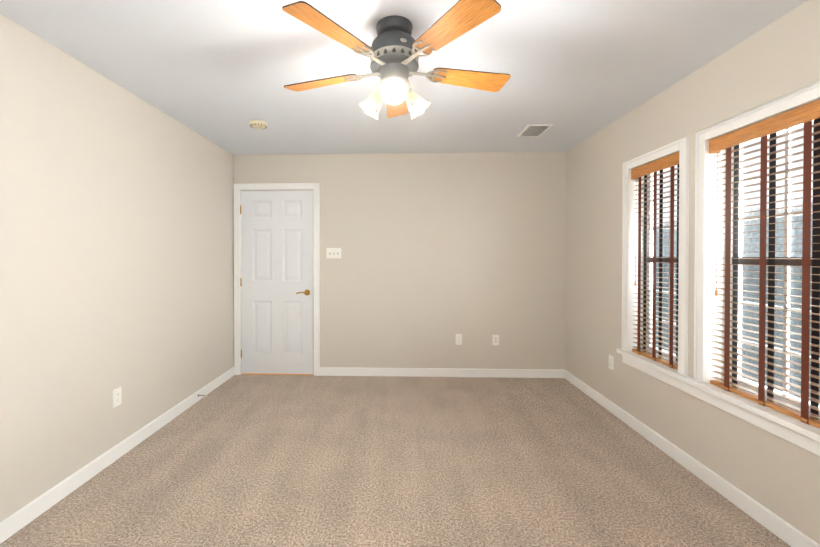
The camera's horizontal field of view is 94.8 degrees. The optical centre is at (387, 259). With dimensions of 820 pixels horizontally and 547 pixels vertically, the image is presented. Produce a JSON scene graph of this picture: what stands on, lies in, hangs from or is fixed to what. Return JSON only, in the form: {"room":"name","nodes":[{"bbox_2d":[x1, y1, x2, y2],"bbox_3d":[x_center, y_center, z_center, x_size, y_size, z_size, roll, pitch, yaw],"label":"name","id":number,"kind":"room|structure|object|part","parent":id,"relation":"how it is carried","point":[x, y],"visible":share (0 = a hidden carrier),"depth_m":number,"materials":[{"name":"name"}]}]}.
{"room":"empty bedroom","nodes":[
{"label":"empty bedroom","id":0,"kind":"room"},
{"bbox_2d":[0,13,233,521],"bbox_3d":[-1.863,0.083,1.837,0.160,2.440,5.010,0,1,2],"label":"wall","id":1,"kind":"structure","parent":0,"point":[116,237],"depth_m":2.27,"materials":[{"name":"beige paint"}]},
{"bbox_2d":[0,367,233,543],"bbox_3d":[-1.776,1.257,1.846,0.017,0.092,4.693,0,1,2],"label":"baseboard","id":2,"kind":"structure","parent":1,"relation":"attached to","point":[15,522],"depth_m":2.26,"materials":[{"name":"white paint"}]},
{"bbox_2d":[113,387,121,407],"bbox_3d":[-1.760,0.897,2.452,0.008,0.115,0.070,0,1,2],"label":"electrical outlet","id":3,"kind":"object","parent":1,"relation":"attached to","point":[117,396],"visible":1,"depth_m":2.45,"materials":[{"name":"white plastic"}]},
{"bbox_2d":[0,374,790,546],"bbox_3d":[0.031,1.363,1.789,4.050,0.120,5.110,0,1,2],"label":"floor","id":4,"kind":"structure","parent":0,"point":[258,460],"depth_m":2.23,"materials":[{"name":"beige carpet"}]},
{"bbox_2d":[233,152,565,373],"bbox_3d":[0.109,0.060,4.200,3.950,2.440,0.160,0,1,2],"label":"wall","id":5,"kind":"structure","parent":0,"point":[439,251],"depth_m":4.11,"materials":[{"name":"beige paint"}]},
{"bbox_2d":[240,190,313,374],"bbox_3d":[-1.227,0.259,4.158,0.808,2.040,0.094,0,1,2],"label":"door","id":6,"kind":"structure","parent":5,"relation":"in","point":[276,281],"depth_m":4.17,"materials":[{"name":"white paint"}]},
{"bbox_2d":[234,183,319,375],"bbox_3d":[-1.221,0.220,4.190,0.955,2.119,0.099,0,1,2],"label":"door frame","id":7,"kind":"structure","parent":5,"relation":"attached to","point":[315,187],"depth_m":4.14,"materials":[{"name":"white paint"}]},
{"bbox_2d":[326,248,340,257],"bbox_3d":[-0.591,-0.070,4.132,0.164,0.115,0.018,0,1,2],"label":"switch plate","id":8,"kind":"object","parent":5,"relation":"attached to","point":[333,252],"visible":1,"depth_m":4.14,"materials":[{"name":"white plastic"}]},
{"bbox_2d":[320,367,563,377],"bbox_3d":[0.571,1.235,4.111,2.637,0.092,0.015,0,1,2],"label":"baseboard","id":9,"kind":"structure","parent":5,"relation":"attached to","point":[324,371],"depth_m":4.10,"materials":[{"name":"white paint"}]},
{"bbox_2d":[456,334,461,344],"bbox_3d":[0.777,0.871,4.102,0.070,0.115,0.008,0,1,2],"label":"electrical outlet","id":10,"kind":"object","parent":5,"relation":"attached to","point":[458,339],"visible":1,"depth_m":4.10,"materials":[{"name":"white plastic"}]},
{"bbox_2d":[492,335,498,344],"bbox_3d":[1.175,0.876,4.088,0.070,0.115,0.010,0,1,2],"label":"jack","id":11,"kind":"object","parent":5,"relation":"attached to","point":[495,339],"visible":1,"depth_m":4.09,"materials":[{"name":"white plastic"}]},
{"bbox_2d":[0,0,807,154],"bbox_3d":[0.031,-1.196,1.764,4.050,0.120,5.110,0,1,2],"label":"ceiling","id":12,"kind":"structure","parent":0,"point":[221,73],"depth_m":2.17,"materials":[{"name":"white paint"}]},
{"bbox_2d":[249,120,267,128],"bbox_3d":[-1.089,-1.131,3.176,0.148,0.038,0.148,0,1,2],"label":"smoke detector","id":13,"kind":"object","parent":12,"relation":"attached to","point":[257,124],"visible":1,"depth_m":3.13,"materials":[{"name":"beige plastic"}]},
{"bbox_2d":[282,0,510,118],"bbox_3d":[0.037,-0.923,1.881,1.192,0.430,1.143,0,1,2],"label":"fan","id":14,"kind":"object","parent":12,"relation":"hanging from","point":[396,48],"depth_m":1.74,"materials":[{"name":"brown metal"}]},
{"bbox_3d":[0.033,-0.836,1.826,0.174,0.053,0.158,0,1,2],"label":"fan arm","id":15,"kind":"part","parent":14,"relation":"part of"},
{"bbox_3d":[0.032,-0.778,1.812,0.361,0.135,0.329,0,1,2],"label":"fan shade","id":16,"kind":"part","parent":14,"relation":"part of","materials":[{"name":"white glass"}]},
{"bbox_2d":[517,124,552,136],"bbox_3d":[1.308,-1.144,3.359,0.210,0.016,0.316,0,1,2],"label":"ceiling vent","id":17,"kind":"object","parent":12,"relation":"in","point":[533,130],"visible":1,"depth_m":3.33,"materials":[{"name":"grey metal"}]},
{"bbox_2d":[565,0,819,543],"bbox_3d":[1.925,0.084,1.715,0.160,2.440,5.010,0,1,2],"label":"wall","id":18,"kind":"structure","parent":0,"point":[773,473],"depth_m":2.32,"materials":[{"name":"beige paint"}]},
{"bbox_2d":[609,355,613,369],"bbox_3d":[1.888,0.870,3.180,0.008,0.115,0.070,0,1,2],"label":"electrical outlet","id":19,"kind":"object","parent":18,"relation":"attached to","point":[611,362],"visible":1,"depth_m":3.17,"materials":[{"name":"white plastic"}]},
{"bbox_2d":[643,165,676,363],"bbox_3d":[2.000,0.012,2.655,0.050,1.415,0.531,0,1,2],"label":"window","id":20,"kind":"structure","parent":18,"relation":"in","point":[666,260],"depth_m":2.85,"materials":[{"name":"dark brown wood"},{"name":"glass"}]},
{"bbox_2d":[631,152,678,369],"bbox_3d":[1.906,0.014,2.658,0.058,1.412,0.527,0,1,2],"label":"window blind","id":21,"kind":"object","parent":20,"relation":"attached to","point":[660,165],"visible":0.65,"depth_m":2.66,"materials":[{"name":"brown wood"}]},
{"bbox_2d":[564,369,819,546],"bbox_3d":[1.838,1.258,1.730,0.017,0.092,4.694,0,1,2],"label":"baseboard","id":22,"kind":"structure","parent":18,"relation":"attached to","point":[758,512],"depth_m":2.16,"materials":[{"name":"white paint"}]},
{"bbox_2d":[617,349,819,455],"bbox_3d":[1.879,0.778,1.916,0.145,0.102,2.223,0,1,2],"label":"window sill","id":23,"kind":"structure","parent":18,"relation":"attached to","point":[797,432],"depth_m":1.97,"materials":[{"name":"white paint"}]},
{"bbox_2d":[622,81,819,382],"bbox_3d":[1.839,-0.014,1.909,0.023,1.482,2.166,0,1,2],"label":"window frame","id":24,"kind":"structure","parent":18,"relation":"in","point":[801,96],"depth_m":2.25,"materials":[{"name":"white paint"}]},
{"bbox_2d":[709,100,819,427],"bbox_3d":[1.870,0.025,1.541,0.058,1.412,1.292,0,1,2],"label":"window blind","id":25,"kind":"object","parent":24,"relation":"attached to","point":[807,114],"visible":1,"depth_m":1.86,"materials":[{"name":"brown wood"}]},
{"bbox_2d":[724,120,819,415],"bbox_3d":[1.964,0.023,1.538,0.050,1.415,1.296,0,1,2],"label":"window","id":26,"kind":"structure","parent":18,"relation":"in","point":[784,262],"depth_m":1.91,"materials":[{"name":"dark brown painted wood"},{"name":"glass"}]},
{"label":"outside","id":27,"kind":"structure","parent":0,"visible":0},
{"bbox_2d":[656,205,819,404],"bbox_3d":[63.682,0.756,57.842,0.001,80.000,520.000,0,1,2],"label":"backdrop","id":28,"kind":"structure","parent":27,"point":[754,244],"depth_m":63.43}
]}

